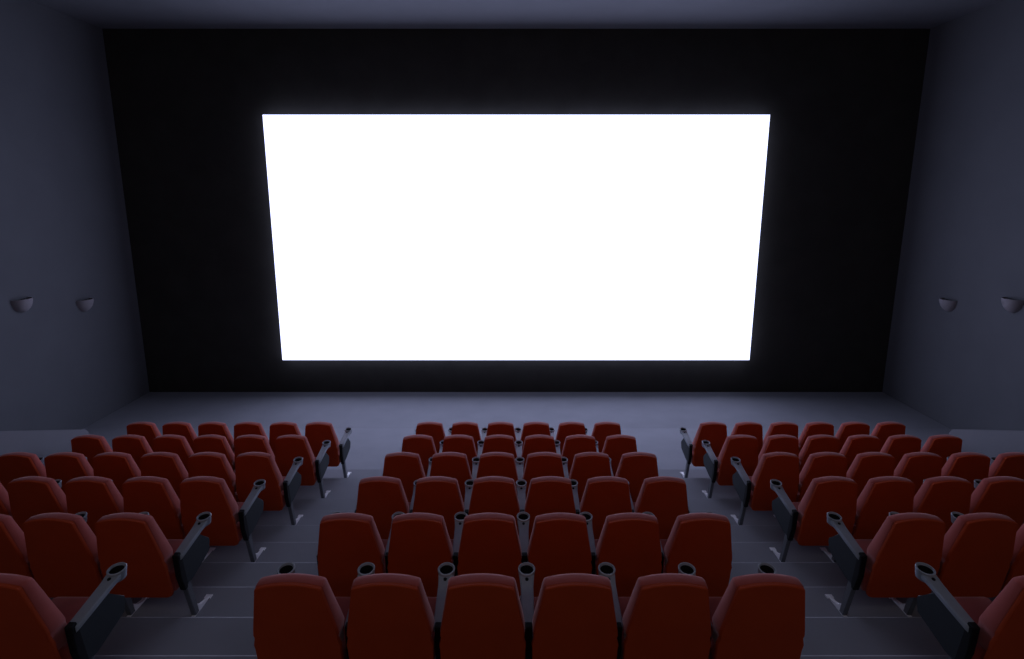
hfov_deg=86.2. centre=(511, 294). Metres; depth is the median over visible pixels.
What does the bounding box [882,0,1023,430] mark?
wall
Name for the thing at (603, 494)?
backrest cushion
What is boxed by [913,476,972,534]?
chair
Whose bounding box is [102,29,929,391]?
wall
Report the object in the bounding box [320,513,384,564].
backrest cushion
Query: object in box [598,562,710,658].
chair
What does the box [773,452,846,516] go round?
chair
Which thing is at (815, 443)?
chair
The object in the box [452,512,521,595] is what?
chair
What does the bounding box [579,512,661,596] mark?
chair
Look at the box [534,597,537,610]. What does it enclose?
seat cushion
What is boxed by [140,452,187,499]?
chair
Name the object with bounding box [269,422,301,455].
chair
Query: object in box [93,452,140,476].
backrest cushion
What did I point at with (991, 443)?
wall
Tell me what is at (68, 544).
backrest cushion
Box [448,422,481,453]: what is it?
chair
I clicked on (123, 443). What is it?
backrest cushion
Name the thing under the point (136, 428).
backrest cushion
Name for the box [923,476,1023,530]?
chair
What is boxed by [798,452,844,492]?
backrest cushion
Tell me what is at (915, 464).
backrest cushion
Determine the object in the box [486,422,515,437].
backrest cushion
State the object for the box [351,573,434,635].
backrest cushion
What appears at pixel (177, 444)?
backrest cushion
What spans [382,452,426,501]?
chair
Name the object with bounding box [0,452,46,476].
backrest cushion
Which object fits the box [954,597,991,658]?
seat cushion
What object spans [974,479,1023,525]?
chair
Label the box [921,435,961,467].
chair
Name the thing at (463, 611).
backrest cushion
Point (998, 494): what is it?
backrest cushion
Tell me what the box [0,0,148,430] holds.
wall
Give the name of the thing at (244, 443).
chair
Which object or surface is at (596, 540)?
seat cushion
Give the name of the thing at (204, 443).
chair
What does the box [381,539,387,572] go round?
seat cushion
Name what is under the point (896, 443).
backrest cushion
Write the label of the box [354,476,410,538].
chair
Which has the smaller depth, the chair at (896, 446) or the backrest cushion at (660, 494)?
the backrest cushion at (660, 494)
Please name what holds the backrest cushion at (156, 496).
on the chair at (156, 496)
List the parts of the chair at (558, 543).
armrest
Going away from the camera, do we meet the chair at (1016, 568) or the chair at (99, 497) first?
the chair at (1016, 568)
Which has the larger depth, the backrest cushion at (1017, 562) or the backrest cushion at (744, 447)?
the backrest cushion at (744, 447)
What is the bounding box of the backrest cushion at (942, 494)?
[913,476,968,512]
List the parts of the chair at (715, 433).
panel, leg, armrest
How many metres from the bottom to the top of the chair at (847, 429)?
1.257 m
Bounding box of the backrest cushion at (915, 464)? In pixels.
[894,452,939,476]
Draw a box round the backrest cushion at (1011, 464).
[988,452,1023,477]
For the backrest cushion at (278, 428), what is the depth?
9.51 m
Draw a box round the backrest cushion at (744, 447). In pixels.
[718,435,756,469]
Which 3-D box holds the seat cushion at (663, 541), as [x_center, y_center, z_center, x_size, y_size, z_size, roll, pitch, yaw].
[1.663,2.605,5.316,0.512,0.200,0.542,0,11,0]
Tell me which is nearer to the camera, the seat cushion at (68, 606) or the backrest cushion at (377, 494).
the seat cushion at (68, 606)
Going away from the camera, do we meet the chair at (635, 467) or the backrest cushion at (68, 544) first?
the backrest cushion at (68, 544)
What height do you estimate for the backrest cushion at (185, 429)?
0.657 m
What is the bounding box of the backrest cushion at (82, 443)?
[73,435,112,451]
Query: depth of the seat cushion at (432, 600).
4.23 m
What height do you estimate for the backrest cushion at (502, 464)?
0.657 m
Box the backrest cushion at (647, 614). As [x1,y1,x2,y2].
[622,573,707,637]
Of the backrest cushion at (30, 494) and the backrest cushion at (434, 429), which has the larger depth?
the backrest cushion at (434, 429)
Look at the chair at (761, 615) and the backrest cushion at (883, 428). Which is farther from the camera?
the backrest cushion at (883, 428)
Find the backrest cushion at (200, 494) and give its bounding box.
[181,476,238,523]
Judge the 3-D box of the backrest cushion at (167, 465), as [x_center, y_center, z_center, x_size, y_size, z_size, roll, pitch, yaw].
[-4.607,2.371,7.283,0.572,0.657,0.248,0,11,0]
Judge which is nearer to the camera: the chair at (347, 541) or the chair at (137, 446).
the chair at (347, 541)
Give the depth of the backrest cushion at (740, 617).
3.58 m
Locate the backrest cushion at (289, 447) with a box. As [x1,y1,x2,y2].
[277,435,314,468]
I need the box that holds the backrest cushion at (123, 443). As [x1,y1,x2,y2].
[114,435,152,452]
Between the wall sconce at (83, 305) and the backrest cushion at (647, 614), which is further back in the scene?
the wall sconce at (83, 305)
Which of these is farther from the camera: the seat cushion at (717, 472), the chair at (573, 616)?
the seat cushion at (717, 472)
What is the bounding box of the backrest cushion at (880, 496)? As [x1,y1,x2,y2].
[854,476,912,524]
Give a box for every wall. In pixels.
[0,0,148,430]
[0,429,88,465]
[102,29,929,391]
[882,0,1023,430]
[949,429,1023,465]
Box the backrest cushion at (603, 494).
[579,476,629,512]
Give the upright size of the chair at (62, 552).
1.257 m
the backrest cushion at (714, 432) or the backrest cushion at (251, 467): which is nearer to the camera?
the backrest cushion at (251, 467)
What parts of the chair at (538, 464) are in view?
armrest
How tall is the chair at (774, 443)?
1.257 m
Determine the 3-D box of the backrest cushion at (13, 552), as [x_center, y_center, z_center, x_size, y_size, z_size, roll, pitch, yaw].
[-4.607,2.215,4.889,0.572,0.657,0.248,0,11,0]
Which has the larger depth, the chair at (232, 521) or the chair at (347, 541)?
the chair at (232, 521)
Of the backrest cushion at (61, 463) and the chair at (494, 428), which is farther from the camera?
the chair at (494, 428)
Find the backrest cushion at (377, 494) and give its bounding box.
[359,476,408,512]
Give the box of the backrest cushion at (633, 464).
[615,452,656,476]
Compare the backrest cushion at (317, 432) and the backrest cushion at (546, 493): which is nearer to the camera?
the backrest cushion at (546, 493)
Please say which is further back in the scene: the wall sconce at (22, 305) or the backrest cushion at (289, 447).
the wall sconce at (22, 305)
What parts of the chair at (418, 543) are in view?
armrest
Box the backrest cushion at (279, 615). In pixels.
[255,573,344,640]
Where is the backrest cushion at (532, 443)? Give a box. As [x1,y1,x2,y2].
[521,435,556,456]
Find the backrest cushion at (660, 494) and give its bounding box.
[635,476,685,512]
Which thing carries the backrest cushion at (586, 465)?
on the chair at (586, 465)
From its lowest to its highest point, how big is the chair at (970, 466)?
1.257 m
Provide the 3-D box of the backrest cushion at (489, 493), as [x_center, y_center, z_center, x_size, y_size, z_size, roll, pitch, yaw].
[-0.197,2.293,6.086,0.572,0.657,0.248,0,11,0]
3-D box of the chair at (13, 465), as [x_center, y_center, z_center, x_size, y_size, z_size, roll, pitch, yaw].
[-6.467,2.622,7.566,0.754,1.257,0.772,0,11,0]
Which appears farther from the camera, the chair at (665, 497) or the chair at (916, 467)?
the chair at (916, 467)
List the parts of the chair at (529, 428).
armrest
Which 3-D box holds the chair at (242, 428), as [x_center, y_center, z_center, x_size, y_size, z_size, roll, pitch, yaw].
[-4.564,2.778,9.960,0.668,1.257,0.772,0,11,0]
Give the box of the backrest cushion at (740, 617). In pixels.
[712,573,803,643]
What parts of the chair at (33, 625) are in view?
armrest, panel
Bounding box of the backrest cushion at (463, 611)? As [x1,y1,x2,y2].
[440,573,524,631]
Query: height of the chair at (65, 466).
1.257 m
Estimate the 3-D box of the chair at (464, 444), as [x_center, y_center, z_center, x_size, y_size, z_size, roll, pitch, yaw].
[-0.860,2.700,8.763,0.668,1.257,0.772,0,11,0]
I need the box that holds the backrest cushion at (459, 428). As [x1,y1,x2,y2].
[451,422,481,439]
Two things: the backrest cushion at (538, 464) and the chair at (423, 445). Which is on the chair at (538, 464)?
the backrest cushion at (538, 464)
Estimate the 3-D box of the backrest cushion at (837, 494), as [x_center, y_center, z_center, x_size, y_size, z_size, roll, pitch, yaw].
[3.508,2.293,6.086,0.572,0.657,0.248,0,11,0]
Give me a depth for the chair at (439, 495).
5.96 m
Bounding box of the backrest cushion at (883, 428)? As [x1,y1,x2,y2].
[871,422,902,435]
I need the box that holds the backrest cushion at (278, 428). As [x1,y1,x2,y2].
[271,422,301,435]
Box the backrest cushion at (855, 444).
[840,435,878,454]
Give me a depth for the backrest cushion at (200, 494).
5.97 m
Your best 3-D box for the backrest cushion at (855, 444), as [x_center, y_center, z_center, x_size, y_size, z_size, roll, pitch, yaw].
[5.368,2.448,8.479,0.572,0.657,0.248,0,11,0]
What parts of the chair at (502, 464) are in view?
armrest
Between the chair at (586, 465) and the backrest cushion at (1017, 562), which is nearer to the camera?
the backrest cushion at (1017, 562)
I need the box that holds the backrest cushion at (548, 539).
[527,513,591,557]
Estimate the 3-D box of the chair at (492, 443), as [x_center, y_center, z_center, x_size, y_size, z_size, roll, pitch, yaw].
[-0.240,2.700,8.763,0.668,1.257,0.772,0,11,0]
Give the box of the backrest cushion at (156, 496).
[124,476,181,524]
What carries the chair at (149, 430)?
on the floor
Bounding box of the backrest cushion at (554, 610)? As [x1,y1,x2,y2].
[532,573,616,630]
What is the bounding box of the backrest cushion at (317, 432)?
[307,422,338,450]
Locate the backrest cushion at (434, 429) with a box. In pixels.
[416,422,444,436]
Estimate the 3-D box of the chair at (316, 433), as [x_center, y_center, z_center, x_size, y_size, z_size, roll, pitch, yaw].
[-3.324,2.778,9.960,0.668,1.257,0.772,0,11,0]
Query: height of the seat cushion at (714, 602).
0.200 m
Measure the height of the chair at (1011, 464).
1.257 m
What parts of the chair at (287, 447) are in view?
leg, armrest, panel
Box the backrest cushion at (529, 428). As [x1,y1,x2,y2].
[520,422,550,439]
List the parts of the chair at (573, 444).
armrest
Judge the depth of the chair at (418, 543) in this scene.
4.79 m
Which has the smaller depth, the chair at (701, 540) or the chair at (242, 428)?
the chair at (701, 540)
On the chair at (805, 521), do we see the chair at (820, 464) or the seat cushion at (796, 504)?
the seat cushion at (796, 504)
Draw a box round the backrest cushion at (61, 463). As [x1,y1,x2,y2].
[47,452,93,475]
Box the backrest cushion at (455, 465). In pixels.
[430,452,471,478]
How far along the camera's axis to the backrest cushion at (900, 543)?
4.78 m
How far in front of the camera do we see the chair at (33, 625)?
3.70 m
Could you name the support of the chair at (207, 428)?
on the floor
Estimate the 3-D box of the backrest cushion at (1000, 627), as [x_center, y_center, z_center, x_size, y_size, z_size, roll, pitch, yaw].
[3.508,2.138,3.693,0.572,0.657,0.248,0,11,0]
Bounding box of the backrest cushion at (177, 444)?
[154,435,193,456]
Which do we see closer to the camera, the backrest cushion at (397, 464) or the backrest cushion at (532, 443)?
the backrest cushion at (397, 464)
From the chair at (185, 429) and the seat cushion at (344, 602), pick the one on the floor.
the chair at (185, 429)
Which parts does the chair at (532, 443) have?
armrest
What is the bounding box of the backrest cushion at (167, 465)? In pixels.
[142,452,187,478]
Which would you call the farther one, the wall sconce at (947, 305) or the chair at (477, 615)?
the wall sconce at (947, 305)
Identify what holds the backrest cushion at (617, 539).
on the chair at (630, 542)
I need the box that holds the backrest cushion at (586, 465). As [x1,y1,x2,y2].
[569,452,610,478]
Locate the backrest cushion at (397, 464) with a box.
[385,452,425,477]
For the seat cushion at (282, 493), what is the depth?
7.48 m
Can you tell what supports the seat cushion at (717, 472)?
on the chair at (719, 469)
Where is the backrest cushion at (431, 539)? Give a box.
[390,513,452,557]
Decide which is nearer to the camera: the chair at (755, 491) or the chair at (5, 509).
the chair at (5, 509)
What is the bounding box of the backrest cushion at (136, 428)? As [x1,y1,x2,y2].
[127,422,160,435]
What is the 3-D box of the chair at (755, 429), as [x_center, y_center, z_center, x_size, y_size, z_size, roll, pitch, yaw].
[4.085,2.778,9.960,0.668,1.257,0.772,0,11,0]
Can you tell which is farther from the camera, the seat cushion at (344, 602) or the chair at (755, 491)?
the chair at (755, 491)
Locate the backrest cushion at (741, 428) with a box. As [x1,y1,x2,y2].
[730,422,760,435]
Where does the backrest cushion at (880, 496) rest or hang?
on the chair at (880, 496)
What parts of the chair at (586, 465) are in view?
armrest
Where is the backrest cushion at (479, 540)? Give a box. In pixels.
[458,513,521,558]
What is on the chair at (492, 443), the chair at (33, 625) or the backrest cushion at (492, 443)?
the backrest cushion at (492, 443)
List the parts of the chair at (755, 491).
panel, armrest, leg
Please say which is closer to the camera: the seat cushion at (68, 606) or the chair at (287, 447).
the seat cushion at (68, 606)
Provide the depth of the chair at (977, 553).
4.83 m
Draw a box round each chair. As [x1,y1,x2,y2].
[0,452,86,491]
[0,479,61,517]
[0,512,86,579]
[0,562,126,658]
[7,476,112,531]
[23,512,148,616]
[44,452,93,494]
[65,476,123,535]
[71,435,112,467]
[92,452,140,496]
[95,512,212,616]
[112,435,152,470]
[122,476,215,560]
[127,422,160,449]
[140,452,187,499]
[153,435,193,471]
[162,422,196,452]
[180,476,265,561]
[188,452,238,501]
[194,435,235,474]
[198,422,234,454]
[234,422,268,450]
[235,435,274,468]
[236,452,302,524]
[253,562,349,658]
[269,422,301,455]
[275,435,330,497]
[305,422,351,477]
[316,512,387,596]
[344,562,436,658]
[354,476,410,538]
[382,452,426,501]
[384,512,453,596]
[401,435,436,475]
[409,476,464,538]
[415,422,444,452]
[427,452,471,501]
[433,562,525,658]
[439,435,477,474]
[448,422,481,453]
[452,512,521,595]
[464,476,519,534]
[472,452,518,495]
[477,435,516,463]
[481,422,515,441]
[514,422,550,449]
[515,435,556,472]
[515,452,564,497]
[516,476,575,539]
[517,512,591,598]
[518,562,618,658]
[549,422,585,453]
[555,435,596,474]
[561,452,610,501]
[570,476,631,538]
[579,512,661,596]
[585,422,621,452]
[595,435,636,475]
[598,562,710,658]
[609,452,658,501]
[628,476,689,538]
[643,512,731,596]
[678,562,804,658]
[680,422,726,477]
[702,435,757,497]
[730,422,762,455]
[731,452,798,524]
[758,435,798,462]
[763,422,797,444]
[769,476,856,561]
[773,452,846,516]
[798,422,833,452]
[799,435,839,473]
[820,476,914,561]
[825,512,944,616]
[835,422,869,452]
[840,435,880,470]
[846,452,894,498]
[871,422,905,450]
[880,435,920,469]
[889,512,1017,616]
[894,452,942,495]
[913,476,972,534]
[915,562,1023,658]
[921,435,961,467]
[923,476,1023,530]
[941,452,990,492]
[947,452,1023,479]
[951,512,1023,590]
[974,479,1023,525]
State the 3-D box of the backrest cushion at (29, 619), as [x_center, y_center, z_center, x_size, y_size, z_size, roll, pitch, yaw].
[-3.367,2.138,3.693,0.572,0.657,0.248,0,11,0]
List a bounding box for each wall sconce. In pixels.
[11,297,32,312]
[76,298,93,311]
[939,298,957,311]
[1001,297,1023,312]
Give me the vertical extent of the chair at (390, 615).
1.257 m
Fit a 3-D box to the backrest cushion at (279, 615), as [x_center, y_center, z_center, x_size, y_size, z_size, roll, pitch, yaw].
[-1.437,2.138,3.693,0.572,0.657,0.248,0,11,0]
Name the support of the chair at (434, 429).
on the floor
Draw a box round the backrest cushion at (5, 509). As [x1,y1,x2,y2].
[0,483,12,517]
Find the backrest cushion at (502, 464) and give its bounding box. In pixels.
[476,452,518,479]
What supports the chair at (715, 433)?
on the floor
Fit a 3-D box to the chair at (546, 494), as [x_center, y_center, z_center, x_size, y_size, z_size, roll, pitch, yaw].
[0.380,2.545,6.370,0.668,1.257,0.772,0,11,0]
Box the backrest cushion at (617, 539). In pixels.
[596,513,657,557]
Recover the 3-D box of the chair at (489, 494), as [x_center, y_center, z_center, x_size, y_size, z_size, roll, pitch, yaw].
[-0.240,2.545,6.370,0.668,1.257,0.772,0,11,0]
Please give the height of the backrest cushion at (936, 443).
0.657 m
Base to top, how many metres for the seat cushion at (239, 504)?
0.200 m
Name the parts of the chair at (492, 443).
armrest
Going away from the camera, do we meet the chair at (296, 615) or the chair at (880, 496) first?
the chair at (296, 615)
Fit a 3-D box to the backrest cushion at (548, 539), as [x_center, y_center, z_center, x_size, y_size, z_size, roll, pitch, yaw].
[0.423,2.215,4.889,0.572,0.657,0.248,0,11,0]
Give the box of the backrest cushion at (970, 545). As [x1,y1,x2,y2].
[938,513,1013,572]
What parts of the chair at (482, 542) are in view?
armrest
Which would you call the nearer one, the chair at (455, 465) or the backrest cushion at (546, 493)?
the backrest cushion at (546, 493)
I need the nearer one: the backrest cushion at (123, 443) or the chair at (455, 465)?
the chair at (455, 465)
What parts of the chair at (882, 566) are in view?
panel, armrest, leg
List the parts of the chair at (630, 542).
armrest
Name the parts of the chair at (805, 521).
panel, armrest, leg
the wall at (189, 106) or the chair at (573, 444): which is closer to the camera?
the chair at (573, 444)
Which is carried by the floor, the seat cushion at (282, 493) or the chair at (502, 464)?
the chair at (502, 464)
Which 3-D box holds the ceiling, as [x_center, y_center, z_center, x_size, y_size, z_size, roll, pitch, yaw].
[0.113,-5.164,4.441,21.900,0.200,20.250,0,11,0]
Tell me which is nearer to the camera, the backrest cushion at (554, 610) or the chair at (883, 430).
the backrest cushion at (554, 610)
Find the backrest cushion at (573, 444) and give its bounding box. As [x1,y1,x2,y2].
[561,435,596,456]
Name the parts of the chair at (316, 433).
leg, armrest, panel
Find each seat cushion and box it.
[51,597,88,658]
[167,539,183,590]
[181,524,185,538]
[236,502,243,540]
[281,476,285,506]
[314,457,316,482]
[335,597,349,658]
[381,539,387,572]
[427,597,436,658]
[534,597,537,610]
[594,539,598,574]
[618,597,629,658]
[660,539,667,572]
[708,597,721,658]
[716,457,718,482]
[748,476,752,506]
[792,502,800,540]
[855,539,872,590]
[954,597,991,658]
[1000,573,1008,590]
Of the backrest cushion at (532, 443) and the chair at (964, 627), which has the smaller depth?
the chair at (964, 627)
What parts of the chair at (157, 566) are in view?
leg, armrest, panel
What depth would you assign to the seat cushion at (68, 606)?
4.22 m
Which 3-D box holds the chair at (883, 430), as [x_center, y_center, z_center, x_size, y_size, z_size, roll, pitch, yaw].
[6.608,2.778,9.960,0.754,1.257,0.772,0,11,0]
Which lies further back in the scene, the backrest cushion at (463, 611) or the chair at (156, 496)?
the chair at (156, 496)
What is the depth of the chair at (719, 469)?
8.44 m
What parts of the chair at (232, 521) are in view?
leg, armrest, panel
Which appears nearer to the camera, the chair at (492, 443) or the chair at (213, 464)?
the chair at (213, 464)
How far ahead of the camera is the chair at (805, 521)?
6.06 m
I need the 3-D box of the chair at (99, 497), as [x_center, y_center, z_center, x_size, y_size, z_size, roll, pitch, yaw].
[-4.564,2.545,6.370,0.668,1.257,0.772,0,11,0]
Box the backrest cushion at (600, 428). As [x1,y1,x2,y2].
[591,422,619,435]
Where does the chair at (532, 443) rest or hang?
on the floor
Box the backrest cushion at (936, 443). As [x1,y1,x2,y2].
[921,435,960,451]
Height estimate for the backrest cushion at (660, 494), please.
0.657 m
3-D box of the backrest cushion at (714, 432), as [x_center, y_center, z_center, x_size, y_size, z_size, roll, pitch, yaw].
[3.508,2.526,9.676,0.572,0.657,0.248,0,11,0]
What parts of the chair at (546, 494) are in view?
armrest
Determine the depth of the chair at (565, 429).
9.52 m
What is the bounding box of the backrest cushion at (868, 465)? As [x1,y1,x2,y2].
[846,452,892,478]
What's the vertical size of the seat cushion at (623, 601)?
0.200 m
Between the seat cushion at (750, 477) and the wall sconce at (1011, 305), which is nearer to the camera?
the seat cushion at (750, 477)
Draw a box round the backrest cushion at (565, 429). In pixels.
[555,422,585,439]
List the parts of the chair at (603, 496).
armrest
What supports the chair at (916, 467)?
on the floor
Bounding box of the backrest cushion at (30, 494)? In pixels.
[9,476,67,512]
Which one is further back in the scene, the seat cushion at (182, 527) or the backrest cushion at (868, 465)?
the backrest cushion at (868, 465)
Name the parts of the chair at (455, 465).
armrest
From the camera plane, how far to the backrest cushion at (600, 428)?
9.51 m
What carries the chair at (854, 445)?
on the floor
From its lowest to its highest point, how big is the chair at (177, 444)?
1.257 m
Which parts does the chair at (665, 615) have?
armrest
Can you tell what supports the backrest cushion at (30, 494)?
on the chair at (29, 496)
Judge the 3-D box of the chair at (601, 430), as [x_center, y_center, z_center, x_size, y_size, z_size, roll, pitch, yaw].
[1.663,2.778,9.960,0.754,1.257,0.772,0,11,0]
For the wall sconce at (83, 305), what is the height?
0.308 m
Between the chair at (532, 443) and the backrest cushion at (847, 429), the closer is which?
the chair at (532, 443)
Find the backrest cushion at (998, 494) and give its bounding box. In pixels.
[969,476,1023,513]
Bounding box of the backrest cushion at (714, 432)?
[693,422,725,451]
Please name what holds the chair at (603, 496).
on the floor
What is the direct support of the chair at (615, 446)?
on the floor
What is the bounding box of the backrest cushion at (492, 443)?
[482,435,516,455]
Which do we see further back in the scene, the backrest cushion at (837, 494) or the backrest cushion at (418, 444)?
the backrest cushion at (418, 444)
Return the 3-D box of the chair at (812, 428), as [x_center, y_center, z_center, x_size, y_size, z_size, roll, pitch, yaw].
[5.325,2.778,9.960,0.668,1.257,0.772,0,11,0]
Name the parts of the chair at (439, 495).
armrest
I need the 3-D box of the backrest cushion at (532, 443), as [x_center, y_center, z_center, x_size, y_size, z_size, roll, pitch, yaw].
[0.423,2.448,8.479,0.572,0.657,0.248,0,11,0]
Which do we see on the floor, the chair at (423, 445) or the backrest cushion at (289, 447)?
the chair at (423, 445)
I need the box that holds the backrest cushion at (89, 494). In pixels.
[67,476,123,512]
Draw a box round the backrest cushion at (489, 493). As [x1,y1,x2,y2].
[469,476,519,511]
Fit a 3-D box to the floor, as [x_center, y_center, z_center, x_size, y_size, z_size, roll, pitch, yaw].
[0.113,2.796,5.950,21.900,4.469,20.250,0,11,0]
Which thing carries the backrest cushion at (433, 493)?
on the chair at (439, 495)
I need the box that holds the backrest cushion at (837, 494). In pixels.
[797,476,855,524]
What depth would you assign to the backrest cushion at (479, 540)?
4.75 m
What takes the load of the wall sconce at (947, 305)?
attached to the wall at (962, 367)
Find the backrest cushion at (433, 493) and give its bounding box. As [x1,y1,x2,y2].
[413,476,464,511]
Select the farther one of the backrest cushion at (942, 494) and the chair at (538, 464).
the chair at (538, 464)
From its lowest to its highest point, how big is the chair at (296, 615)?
1.257 m
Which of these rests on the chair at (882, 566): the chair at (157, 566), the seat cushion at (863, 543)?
the seat cushion at (863, 543)
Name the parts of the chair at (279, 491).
leg, armrest, panel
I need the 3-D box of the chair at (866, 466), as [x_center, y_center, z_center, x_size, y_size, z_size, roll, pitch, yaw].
[4.705,2.622,7.566,0.668,1.257,0.772,0,11,0]
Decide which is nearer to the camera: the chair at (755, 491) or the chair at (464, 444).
the chair at (755, 491)
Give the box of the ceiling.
[31,0,1002,28]
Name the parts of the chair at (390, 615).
armrest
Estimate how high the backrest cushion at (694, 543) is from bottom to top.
0.657 m
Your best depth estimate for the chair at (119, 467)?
7.15 m
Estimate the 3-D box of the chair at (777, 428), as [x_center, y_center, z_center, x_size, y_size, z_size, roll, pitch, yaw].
[4.705,2.778,9.960,0.668,1.257,0.772,0,11,0]
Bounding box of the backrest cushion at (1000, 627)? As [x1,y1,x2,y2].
[977,575,1023,650]
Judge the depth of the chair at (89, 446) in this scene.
8.33 m
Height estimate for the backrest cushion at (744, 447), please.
0.657 m
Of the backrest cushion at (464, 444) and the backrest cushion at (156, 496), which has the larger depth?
the backrest cushion at (464, 444)
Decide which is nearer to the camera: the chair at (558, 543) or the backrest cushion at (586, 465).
the chair at (558, 543)
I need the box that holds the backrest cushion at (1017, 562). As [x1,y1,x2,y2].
[1007,523,1023,572]
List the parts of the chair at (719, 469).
panel, armrest, leg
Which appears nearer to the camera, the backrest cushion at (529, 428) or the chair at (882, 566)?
the chair at (882, 566)
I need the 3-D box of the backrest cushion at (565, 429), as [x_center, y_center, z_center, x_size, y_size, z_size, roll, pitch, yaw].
[1.043,2.526,9.676,0.572,0.657,0.248,0,11,0]
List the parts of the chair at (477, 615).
armrest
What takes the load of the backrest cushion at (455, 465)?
on the chair at (455, 465)
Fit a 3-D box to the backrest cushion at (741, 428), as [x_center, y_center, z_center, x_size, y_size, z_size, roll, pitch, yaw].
[4.128,2.526,9.676,0.572,0.657,0.248,0,11,0]
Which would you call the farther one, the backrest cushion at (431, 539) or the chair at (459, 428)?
the chair at (459, 428)
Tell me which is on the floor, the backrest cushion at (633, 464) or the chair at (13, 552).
the chair at (13, 552)
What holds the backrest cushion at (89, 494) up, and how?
on the chair at (99, 497)
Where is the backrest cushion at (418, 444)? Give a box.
[403,435,436,453]
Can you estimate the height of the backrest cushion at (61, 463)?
0.657 m
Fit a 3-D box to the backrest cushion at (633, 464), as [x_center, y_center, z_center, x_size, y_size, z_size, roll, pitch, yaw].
[1.663,2.371,7.283,0.572,0.657,0.248,0,11,0]
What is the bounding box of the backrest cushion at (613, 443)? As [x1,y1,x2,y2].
[602,435,635,452]
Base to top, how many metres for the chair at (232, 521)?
1.257 m
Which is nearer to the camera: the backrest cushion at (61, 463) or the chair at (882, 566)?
the chair at (882, 566)
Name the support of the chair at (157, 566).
on the floor
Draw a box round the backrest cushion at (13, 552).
[0,514,31,572]
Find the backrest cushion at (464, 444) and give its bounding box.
[442,435,477,456]
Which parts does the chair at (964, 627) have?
panel, armrest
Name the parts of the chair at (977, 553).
leg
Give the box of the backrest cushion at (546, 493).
[524,476,575,511]
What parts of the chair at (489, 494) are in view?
armrest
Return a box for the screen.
[263,115,769,359]
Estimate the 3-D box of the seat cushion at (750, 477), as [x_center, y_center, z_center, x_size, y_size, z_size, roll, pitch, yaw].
[3.508,2.761,7.709,0.512,0.200,0.542,0,11,0]
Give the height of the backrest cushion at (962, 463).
0.657 m
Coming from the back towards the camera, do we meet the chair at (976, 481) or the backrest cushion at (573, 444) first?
the backrest cushion at (573, 444)
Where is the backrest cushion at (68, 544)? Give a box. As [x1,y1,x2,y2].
[25,513,100,571]
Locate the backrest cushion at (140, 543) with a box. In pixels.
[97,513,173,571]
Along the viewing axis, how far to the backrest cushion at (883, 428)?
9.51 m
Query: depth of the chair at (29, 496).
5.96 m
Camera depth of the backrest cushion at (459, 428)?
9.51 m
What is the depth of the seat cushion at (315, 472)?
8.68 m
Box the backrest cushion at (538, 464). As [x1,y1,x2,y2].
[522,452,564,478]
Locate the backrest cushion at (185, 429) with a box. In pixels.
[164,422,196,438]
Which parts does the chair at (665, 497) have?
armrest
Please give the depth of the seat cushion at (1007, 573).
5.06 m
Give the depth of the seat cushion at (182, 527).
6.26 m
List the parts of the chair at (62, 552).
leg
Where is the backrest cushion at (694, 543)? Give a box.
[664,513,729,565]
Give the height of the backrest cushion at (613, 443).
0.657 m
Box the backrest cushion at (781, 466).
[751,452,797,491]
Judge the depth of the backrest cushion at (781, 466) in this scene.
7.17 m
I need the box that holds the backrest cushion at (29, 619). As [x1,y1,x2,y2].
[0,573,66,649]
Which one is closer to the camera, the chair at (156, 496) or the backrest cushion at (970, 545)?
the backrest cushion at (970, 545)
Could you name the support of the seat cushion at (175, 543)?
on the chair at (157, 566)
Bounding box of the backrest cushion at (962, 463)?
[941,452,987,475]
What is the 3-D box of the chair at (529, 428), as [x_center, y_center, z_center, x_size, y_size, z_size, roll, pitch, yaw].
[0.380,2.778,9.960,0.668,1.257,0.772,0,11,0]
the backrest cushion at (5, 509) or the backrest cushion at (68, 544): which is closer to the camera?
the backrest cushion at (68, 544)
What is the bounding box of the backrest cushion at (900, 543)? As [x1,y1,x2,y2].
[866,513,941,571]
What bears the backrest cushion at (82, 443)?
on the chair at (89, 446)
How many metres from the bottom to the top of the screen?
6.695 m
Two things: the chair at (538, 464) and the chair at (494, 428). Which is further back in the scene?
the chair at (494, 428)
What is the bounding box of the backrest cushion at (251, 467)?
[236,452,282,491]
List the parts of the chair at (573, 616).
armrest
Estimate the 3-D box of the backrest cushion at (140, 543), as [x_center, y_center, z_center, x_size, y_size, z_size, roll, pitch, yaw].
[-3.367,2.215,4.889,0.572,0.657,0.248,0,11,0]
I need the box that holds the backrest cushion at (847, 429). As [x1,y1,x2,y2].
[835,422,867,438]
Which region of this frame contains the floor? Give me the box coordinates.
[50,392,1000,658]
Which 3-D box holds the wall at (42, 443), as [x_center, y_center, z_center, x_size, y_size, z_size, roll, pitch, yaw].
[-7.077,2.494,7.801,0.100,2.318,2.600,0,11,0]
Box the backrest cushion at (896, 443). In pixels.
[880,435,919,452]
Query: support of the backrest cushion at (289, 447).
on the chair at (287, 447)
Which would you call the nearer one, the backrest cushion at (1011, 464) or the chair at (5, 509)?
the chair at (5, 509)
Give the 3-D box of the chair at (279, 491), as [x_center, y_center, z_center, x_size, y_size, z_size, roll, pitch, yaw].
[-3.324,2.622,7.566,0.668,1.257,0.772,0,11,0]

